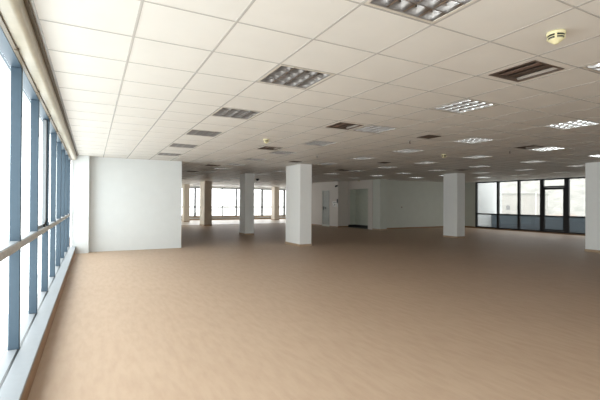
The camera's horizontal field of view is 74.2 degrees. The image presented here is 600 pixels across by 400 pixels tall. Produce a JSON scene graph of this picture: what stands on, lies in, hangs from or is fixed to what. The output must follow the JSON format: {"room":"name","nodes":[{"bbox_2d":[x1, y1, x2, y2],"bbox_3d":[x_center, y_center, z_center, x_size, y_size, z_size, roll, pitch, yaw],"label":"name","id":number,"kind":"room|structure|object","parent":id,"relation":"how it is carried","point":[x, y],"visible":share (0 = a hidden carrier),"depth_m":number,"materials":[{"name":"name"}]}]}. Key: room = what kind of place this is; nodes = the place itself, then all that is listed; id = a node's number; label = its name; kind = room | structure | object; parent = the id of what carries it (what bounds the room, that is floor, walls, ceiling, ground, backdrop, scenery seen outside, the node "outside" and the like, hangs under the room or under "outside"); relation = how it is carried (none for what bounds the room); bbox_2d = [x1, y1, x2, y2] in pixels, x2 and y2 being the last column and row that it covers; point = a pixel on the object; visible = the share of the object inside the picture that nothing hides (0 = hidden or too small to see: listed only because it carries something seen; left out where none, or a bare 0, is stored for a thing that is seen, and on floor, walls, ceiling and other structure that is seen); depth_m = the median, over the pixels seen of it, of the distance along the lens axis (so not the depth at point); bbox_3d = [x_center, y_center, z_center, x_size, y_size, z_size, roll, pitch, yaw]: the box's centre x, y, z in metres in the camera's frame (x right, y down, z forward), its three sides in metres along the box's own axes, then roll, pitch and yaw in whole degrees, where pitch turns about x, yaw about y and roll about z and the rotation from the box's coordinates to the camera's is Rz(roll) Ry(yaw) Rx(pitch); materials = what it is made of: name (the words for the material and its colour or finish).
{"room":"open-plan office","nodes":[
{"label":"open-plan office","id":0,"kind":"room"},
{"bbox_2d":[0,251,55,356],"bbox_3d":[-2.197,1.315,2.739,0.270,0.172,17.700,1,0,-28],"label":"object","id":1,"kind":"structure","parent":0,"point":[24,299],"depth_m":4.31,"materials":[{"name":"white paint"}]},
{"bbox_2d":[0,55,56,157],"bbox_3d":[-2.220,-1.151,2.736,0.185,0.150,17.700,1,0,-28],"label":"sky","id":2,"kind":"structure","parent":0,"point":[5,73],"depth_m":3.99,"materials":[{"name":"white paint"}]},
{"bbox_2d":[0,26,75,399],"bbox_3d":[-1.993,0.090,2.737,0.231,2.624,17.500,1,0,-28],"label":"window","id":3,"kind":"structure","parent":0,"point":[27,339],"depth_m":4.06,"materials":[{"name":"blue metal"}]},
{"bbox_2d":[0,0,77,159],"bbox_3d":[-1.927,-1.144,2.771,0.160,0.157,17.490,1,0,-28],"label":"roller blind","id":4,"kind":"object","parent":3,"relation":"attached to","point":[18,24],"visible":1,"depth_m":3.12,"materials":[{"name":"beige fabric"}]},
{"bbox_2d":[71,157,181,251],"bbox_3d":[-4.920,0.127,11.443,2.900,2.626,0.140,1,0,-28],"label":"wall partition","id":5,"kind":"structure","parent":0,"point":[135,204],"depth_m":11.43,"materials":[{"name":"white paint"}]},
{"bbox_2d":[71,155,88,253],"bbox_3d":[-5.919,0.116,10.700,0.400,2.626,0.250,1,0,-28],"label":"column","id":6,"kind":"structure","parent":5,"relation":"attached to","point":[80,166],"depth_m":10.59,"materials":[{"name":"white paint"}]},
{"bbox_2d":[181,186,285,218],"bbox_3d":[-7.339,0.238,30.669,16.950,2.626,0.150,1,0,-28],"label":"wall","id":7,"kind":"structure","parent":0,"point":[213,217],"depth_m":31.48,"materials":[{"name":"white paint"}]},
{"bbox_2d":[181,187,285,217],"bbox_3d":[-4.675,0.217,31.968,10.225,2.276,0.220,1,0,-28],"label":"window","id":8,"kind":"structure","parent":7,"relation":"in","point":[194,206],"depth_m":31.73,"materials":[{"name":"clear glass"}]},
{"bbox_2d":[181,218,285,219],"bbox_3d":[-5.976,1.518,31.277,13.650,0.090,0.030,1,0,-28],"label":"baseboard","id":9,"kind":"structure","parent":7,"relation":"attached to","point":[236,218],"depth_m":31.65,"materials":[{"name":"brown wood"}]},
{"bbox_2d":[28,219,599,399],"bbox_3d":[2.508,1.569,15.502,20.350,0.126,36.150,1,0,-28],"label":"floor","id":10,"kind":"structure","parent":0,"point":[353,313],"depth_m":4.76,"materials":[{"name":"plastic"}]},
{"bbox_2d":[182,184,189,221],"bbox_3d":[-8.056,0.216,27.997,0.404,2.626,0.704,1,0,-28],"label":"column","id":11,"kind":"structure","parent":10,"relation":"on","point":[185,187],"depth_m":27.71,"materials":[{"name":"beige paint"}]},
{"bbox_2d":[199,181,211,225],"bbox_3d":[-5.666,0.203,23.852,0.474,2.626,1.144,1,0,-28],"label":"column","id":12,"kind":"structure","parent":10,"relation":"on","point":[205,186],"depth_m":23.40,"materials":[{"name":"beige paint"}]},
{"bbox_2d":[239,173,253,234],"bbox_3d":[-2.308,0.181,17.201,0.434,2.626,0.704,1,0,-28],"label":"column","id":13,"kind":"structure","parent":10,"relation":"on","point":[246,179],"depth_m":16.93,"materials":[{"name":"paint"}]},
{"bbox_2d":[271,187,278,219],"bbox_3d":[-1.962,0.276,31.492,0.444,2.626,0.644,1,0,-28],"label":"column","id":14,"kind":"structure","parent":10,"relation":"on","point":[274,190],"depth_m":31.25,"materials":[{"name":"beige paint"}]},
{"bbox_2d":[285,164,311,246],"bbox_3d":[-0.056,0.168,13.149,0.444,2.626,1.074,1,0,-28],"label":"column","id":15,"kind":"structure","parent":10,"relation":"on","point":[299,176],"depth_m":12.75,"materials":[{"name":"paint"}]},
{"bbox_2d":[372,179,386,229],"bbox_3d":[4.137,0.242,20.576,0.444,2.626,0.644,1,0,-28],"label":"column","id":16,"kind":"structure","parent":10,"relation":"on","point":[379,185],"depth_m":20.35,"materials":[{"name":"white paint"}]},
{"bbox_2d":[443,173,464,237],"bbox_3d":[6.356,0.228,16.370,0.474,2.626,0.734,1,0,-28],"label":"column","id":17,"kind":"structure","parent":10,"relation":"on","point":[453,183],"depth_m":16.13,"materials":[{"name":"paint"}]},
{"bbox_2d":[585,162,599,252],"bbox_3d":[8.849,0.212,11.608,0.474,2.626,0.704,1,0,-28],"label":"column","id":18,"kind":"structure","parent":10,"relation":"on","point":[592,170],"depth_m":11.63,"materials":[{"name":"paint"}]},
{"bbox_2d":[29,0,599,187],"bbox_3d":[2.473,-1.124,15.521,20.080,0.020,36.100,1,0,-28],"label":"ceiling","id":19,"kind":"structure","parent":0,"point":[365,28],"depth_m":4.13,"materials":[{"name":"tile"}]},
{"bbox_2d":[157,153,181,155],"bbox_3d":[-3.392,-1.247,10.297,0.574,0.133,0.574,1,0,-28],"label":"ceiling light","id":20,"kind":"object","parent":19,"relation":"attached to","point":[165,154],"visible":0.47,"depth_m":10.35,"materials":[{"name":"silver metal"}]},
{"bbox_2d":[168,143,198,147],"bbox_3d":[-2.557,-1.253,8.703,0.574,0.133,0.574,1,0,-28],"label":"ceiling light","id":21,"kind":"object","parent":19,"relation":"attached to","point":[172,144],"visible":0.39,"depth_m":8.74,"materials":[{"name":"silver metal"}]},
{"bbox_2d":[184,129,223,136],"bbox_3d":[-1.722,-1.258,7.108,0.574,0.133,0.574,1,0,-28],"label":"ceiling light","id":22,"kind":"object","parent":19,"relation":"attached to","point":[191,132],"visible":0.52,"depth_m":7.13,"materials":[{"name":"silver metal"}]},
{"bbox_2d":[210,107,261,119],"bbox_3d":[-0.887,-1.263,5.513,0.574,0.133,0.574,1,0,-28],"label":"ceiling light","id":23,"kind":"object","parent":19,"relation":"attached to","point":[223,111],"visible":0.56,"depth_m":5.54,"materials":[{"name":"silver metal"}]},
{"bbox_2d":[245,158,267,160],"bbox_3d":[-1.265,-1.227,11.411,0.574,0.133,0.574,1,0,-28],"label":"ceiling light","id":24,"kind":"object","parent":19,"relation":"attached to","point":[251,159],"visible":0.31,"depth_m":11.43,"materials":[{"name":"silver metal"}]},
{"bbox_2d":[255,146,284,149],"bbox_3d":[-0.684,-1.198,9.006,0.598,0.056,0.598,1,0,-28],"label":"ceiling vent","id":25,"kind":"object","parent":19,"relation":"in","point":[261,147],"visible":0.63,"depth_m":9.06,"materials":[{"name":"brown metal"}]},
{"bbox_2d":[269,151,297,154],"bbox_3d":[-0.430,-1.232,9.816,0.574,0.133,0.574,1,0,-28],"label":"ceiling light","id":26,"kind":"object","parent":19,"relation":"attached to","point":[274,152],"visible":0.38,"depth_m":9.84,"materials":[{"name":"silver metal"}]},
{"bbox_2d":[257,64,334,89],"bbox_3d":[-0.052,-1.268,3.919,0.574,0.133,0.574,1,0,-28],"label":"ceiling light","id":27,"kind":"object","parent":19,"relation":"attached to","point":[282,75],"visible":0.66,"depth_m":3.94,"materials":[{"name":"silver metal"}]},
{"bbox_2d":[30,0,599,187],"bbox_3d":[2.609,-1.112,15.536,19.785,0.003,35.900,1,0,-28],"label":"ceiling grid","id":28,"kind":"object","parent":19,"relation":"attached to","point":[31,1],"depth_m":4.60,"materials":[{"name":"grey metal"}]},
{"bbox_2d":[303,140,336,145],"bbox_3d":[0.405,-1.238,8.221,0.574,0.133,0.574,1,0,-28],"label":"ceiling light","id":29,"kind":"object","parent":19,"relation":"attached to","point":[317,143],"visible":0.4,"depth_m":8.25,"materials":[{"name":"silver metal"}]},
{"bbox_2d":[319,163,338,164],"bbox_3d":[0.861,-1.207,12.524,0.574,0.133,0.574,1,0,-28],"label":"ceiling light","id":30,"kind":"object","parent":19,"relation":"attached to","point":[319,163],"visible":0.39,"depth_m":12.51,"materials":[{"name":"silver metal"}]},
{"bbox_2d":[321,121,367,130],"bbox_3d":[0.708,-1.206,6.348,0.598,0.056,0.598,1,0,-28],"label":"ceiling vent","id":31,"kind":"object","parent":19,"relation":"in","point":[340,125],"visible":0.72,"depth_m":6.42,"materials":[{"name":"brown metal"}]},
{"bbox_2d":[349,157,372,159],"bbox_3d":[1.696,-1.212,10.929,0.574,0.133,0.574,1,0,-28],"label":"ceiling light","id":32,"kind":"object","parent":19,"relation":"attached to","point":[357,158],"visible":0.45,"depth_m":10.99,"materials":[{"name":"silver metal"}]},
{"bbox_2d":[351,125,398,133],"bbox_3d":[1.239,-1.243,6.627,0.574,0.133,0.574,1,0,-28],"label":"ceiling light","id":33,"kind":"object","parent":19,"relation":"attached to","point":[375,129],"visible":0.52,"depth_m":6.66,"materials":[{"name":"silver metal"}]},
{"bbox_2d":[390,149,425,152],"bbox_3d":[2.531,-1.217,9.334,0.574,0.133,0.574,1,0,-28],"label":"ceiling light","id":34,"kind":"object","parent":19,"relation":"attached to","point":[402,150],"visible":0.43,"depth_m":9.38,"materials":[{"name":"silver metal"}]},
{"bbox_2d":[364,0,476,23],"bbox_3d":[0.783,-1.274,2.324,0.574,0.133,0.574,1,0,-28],"label":"ceiling light","id":35,"kind":"object","parent":19,"relation":"attached to","point":[429,11],"visible":0.98,"depth_m":2.52,"materials":[{"name":"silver metal"}]},
{"bbox_2d":[416,162,438,163],"bbox_3d":[3.822,-1.192,12.042,0.574,0.133,0.574,1,0,-28],"label":"ceiling light","id":36,"kind":"object","parent":19,"relation":"attached to","point":[418,162],"visible":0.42,"depth_m":12.03,"materials":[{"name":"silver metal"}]},
{"bbox_2d":[417,135,440,138],"bbox_3d":[2.365,-1.157,7.283,0.300,0.014,0.300,1,0,-28],"label":"ceiling vent","id":37,"kind":"object","parent":19,"relation":"in","point":[425,136],"visible":1,"depth_m":7.22,"materials":[{"name":"brown metal"}]},
{"bbox_2d":[431,99,498,113],"bbox_3d":[2.074,-1.248,5.032,0.574,0.133,0.574,1,0,-28],"label":"ceiling light","id":38,"kind":"object","parent":19,"relation":"attached to","point":[466,105],"visible":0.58,"depth_m":5.06,"materials":[{"name":"silver metal"}]},
{"bbox_2d":[450,137,492,143],"bbox_3d":[3.366,-1.223,7.740,0.574,0.133,0.574,1,0,-28],"label":"ceiling light","id":39,"kind":"object","parent":19,"relation":"attached to","point":[469,140],"visible":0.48,"depth_m":7.77,"materials":[{"name":"silver metal"}]},
{"bbox_2d":[460,155,492,158],"bbox_3d":[4.657,-1.197,10.447,0.574,0.133,0.574,1,0,-28],"label":"ceiling light","id":40,"kind":"object","parent":19,"relation":"attached to","point":[477,156],"visible":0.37,"depth_m":10.53,"materials":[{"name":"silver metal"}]},
{"bbox_2d":[479,56,576,84],"bbox_3d":[2.099,-1.215,3.690,0.598,0.056,0.598,1,0,-28],"label":"ceiling vent","id":41,"kind":"object","parent":19,"relation":"in","point":[536,67],"visible":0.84,"depth_m":3.71,"materials":[{"name":"metal"}]},
{"bbox_2d":[511,144,549,149],"bbox_3d":[4.960,-1.166,8.574,0.598,0.056,0.598,1,0,-28],"label":"ceiling vent","id":42,"kind":"object","parent":19,"relation":"in","point":[534,145],"visible":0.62,"depth_m":8.65,"materials":[{"name":"brown metal"}]},
{"bbox_2d":[520,160,548,162],"bbox_3d":[6.783,-1.177,11.561,0.574,0.133,0.574,1,0,-28],"label":"ceiling light","id":43,"kind":"object","parent":19,"relation":"attached to","point":[536,161],"visible":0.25,"depth_m":11.55,"materials":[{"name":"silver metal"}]},
{"bbox_2d":[527,147,566,150],"bbox_3d":[5.492,-1.202,8.853,0.574,0.133,0.574,1,0,-28],"label":"ceiling light","id":44,"kind":"object","parent":19,"relation":"attached to","point":[544,148],"visible":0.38,"depth_m":8.89,"materials":[{"name":"silver metal"}]},
{"bbox_2d":[546,29,565,44],"bbox_3d":[1.833,-1.157,2.840,0.124,0.084,0.124,1,0,-28],"label":"smoke detector","id":45,"kind":"object","parent":19,"relation":"attached to","point":[554,37],"visible":1,"depth_m":2.81,"materials":[{"name":"beige plastic"}]},
{"bbox_2d":[542,120,599,129],"bbox_3d":[4.200,-1.228,6.145,0.574,0.133,0.574,1,0,-28],"label":"ceiling light","id":46,"kind":"object","parent":19,"relation":"attached to","point":[578,123],"visible":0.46,"depth_m":6.18,"materials":[{"name":"silver metal"}]},
{"bbox_2d":[581,62,599,72],"bbox_3d":[2.909,-1.254,3.437,0.574,0.133,0.574,1,0,-28],"label":"ceiling light","id":47,"kind":"object","parent":19,"relation":"attached to","point":[595,67],"visible":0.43,"depth_m":3.58,"materials":[{"name":"silver metal"}]},
{"bbox_2d":[311,181,339,226],"bbox_3d":[1.048,0.250,24.772,0.140,2.626,5.080,1,0,-28],"label":"wall","id":48,"kind":"structure","parent":0,"point":[317,188],"depth_m":23.62,"materials":[{"name":"paint"}]},
{"bbox_2d":[322,190,328,225],"bbox_3d":[1.572,0.495,23.691,0.170,2.130,0.800,1,0,-28],"label":"door","id":49,"kind":"structure","parent":48,"relation":"in","point":[325,194],"depth_m":23.74,"materials":[{"name":"metal"}]},
{"bbox_2d":[340,181,347,225],"bbox_3d":[2.484,0.246,22.730,0.510,2.626,0.130,1,0,-28],"label":"wall","id":50,"kind":"structure","parent":0,"point":[343,184],"depth_m":22.67,"materials":[{"name":"paint"}]},
{"bbox_2d":[350,189,367,225],"bbox_3d":[3.550,0.248,22.041,0.500,2.626,2.180,1,0,-28],"label":"wall","id":51,"kind":"structure","parent":0,"point":[358,198],"depth_m":22.62,"materials":[{"name":"grey paint"}]},
{"bbox_2d":[348,224,367,228],"bbox_3d":[3.409,1.485,22.030,0.500,0.150,1.820,1,0,-28],"label":"baseboard","id":52,"kind":"structure","parent":51,"relation":"attached to","point":[353,225],"depth_m":22.36,"materials":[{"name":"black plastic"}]},
{"bbox_2d":[348,180,372,229],"bbox_3d":[3.290,0.245,21.870,0.120,2.626,2.400,1,0,-28],"label":"wall","id":53,"kind":"structure","parent":0,"point":[362,184],"depth_m":21.09,"materials":[{"name":"paint"}]},
{"bbox_2d":[387,180,442,227],"bbox_3d":[6.737,0.270,22.400,6.480,2.626,0.140,1,0,-28],"label":"wall","id":54,"kind":"structure","parent":0,"point":[421,203],"depth_m":22.14,"materials":[{"name":"white paint"}]},
{"bbox_2d":[387,226,474,228],"bbox_3d":[7.096,1.536,21.833,5.950,0.090,1.190,1,0,-28],"label":"baseboard","id":55,"kind":"structure","parent":54,"relation":"attached to","point":[432,226],"depth_m":22.39,"materials":[{"name":"brown wood"}]},
{"bbox_2d":[465,182,474,225],"bbox_3d":[14.665,0.264,14.027,0.200,2.626,22.050,1,0,-28],"label":"wall","id":56,"kind":"structure","parent":0,"point":[470,186],"depth_m":22.98,"materials":[{"name":"white paint"}]},
{"bbox_2d":[475,177,584,234],"bbox_3d":[11.711,0.282,19.529,0.130,2.624,7.140,1,0,-28],"label":"window","id":57,"kind":"structure","parent":56,"relation":"in","point":[566,185],"depth_m":19.39,"materials":[{"name":"black metal"}]},
{"bbox_2d":[543,187,563,231],"bbox_3d":[12.041,0.434,18.832,0.130,2.066,0.950,1,0,-28],"label":"door","id":58,"kind":"structure","parent":57,"relation":"attached to","point":[550,188],"depth_m":18.85,"materials":[{"name":"black metal"}]},
{"bbox_2d":[475,227,584,235],"bbox_3d":[11.650,1.571,19.493,0.049,0.045,7.140,1,0,-28],"label":"trim","id":59,"kind":"structure","parent":56,"relation":"attached to","point":[475,227],"depth_m":19.62,"materials":[{"name":"brown wood"}]},
{"bbox_2d":[478,183,493,226],"bbox_3d":[10.790,0.139,23.371,1.600,3.450,0.200,1,0,-28],"label":"wall","id":60,"kind":"structure","parent":0,"point":[485,190],"depth_m":23.32,"materials":[{"name":"white paint"}]},
{"bbox_2d":[491,215,584,232],"bbox_3d":[14.141,1.212,18.462,0.200,0.820,11.600,1,0,-28],"label":"wall","id":61,"kind":"structure","parent":0,"point":[506,221],"depth_m":21.16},
{"label":"outside","id":62,"kind":"structure","parent":0,"visible":0},
{"bbox_2d":[181,178,584,215],"bbox_3d":[91.625,-25.499,276.071,338.000,107.774,484.000,1,0,-28],"label":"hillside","id":63,"kind":"structure","parent":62,"point":[577,186],"depth_m":156.60,"materials":[{"name":"white"}]},
{"bbox_2d":[502,193,548,214],"bbox_3d":[70.023,4.731,129.207,12.400,13.500,14.400,1,0,-28],"label":"house","id":64,"kind":"structure","parent":63,"relation":"on","point":[530,202],"depth_m":123.06,"materials":[{"name":"concrete"}]},
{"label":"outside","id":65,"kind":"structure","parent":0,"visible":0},
{"bbox_2d":[494,182,501,213],"bbox_3d":[11.523,5.628,24.837,1.050,20.000,1.650,1,0,-28],"label":"wall","id":66,"kind":"structure","parent":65,"point":[495,184],"depth_m":24.16,"materials":[{"name":"white paint"}]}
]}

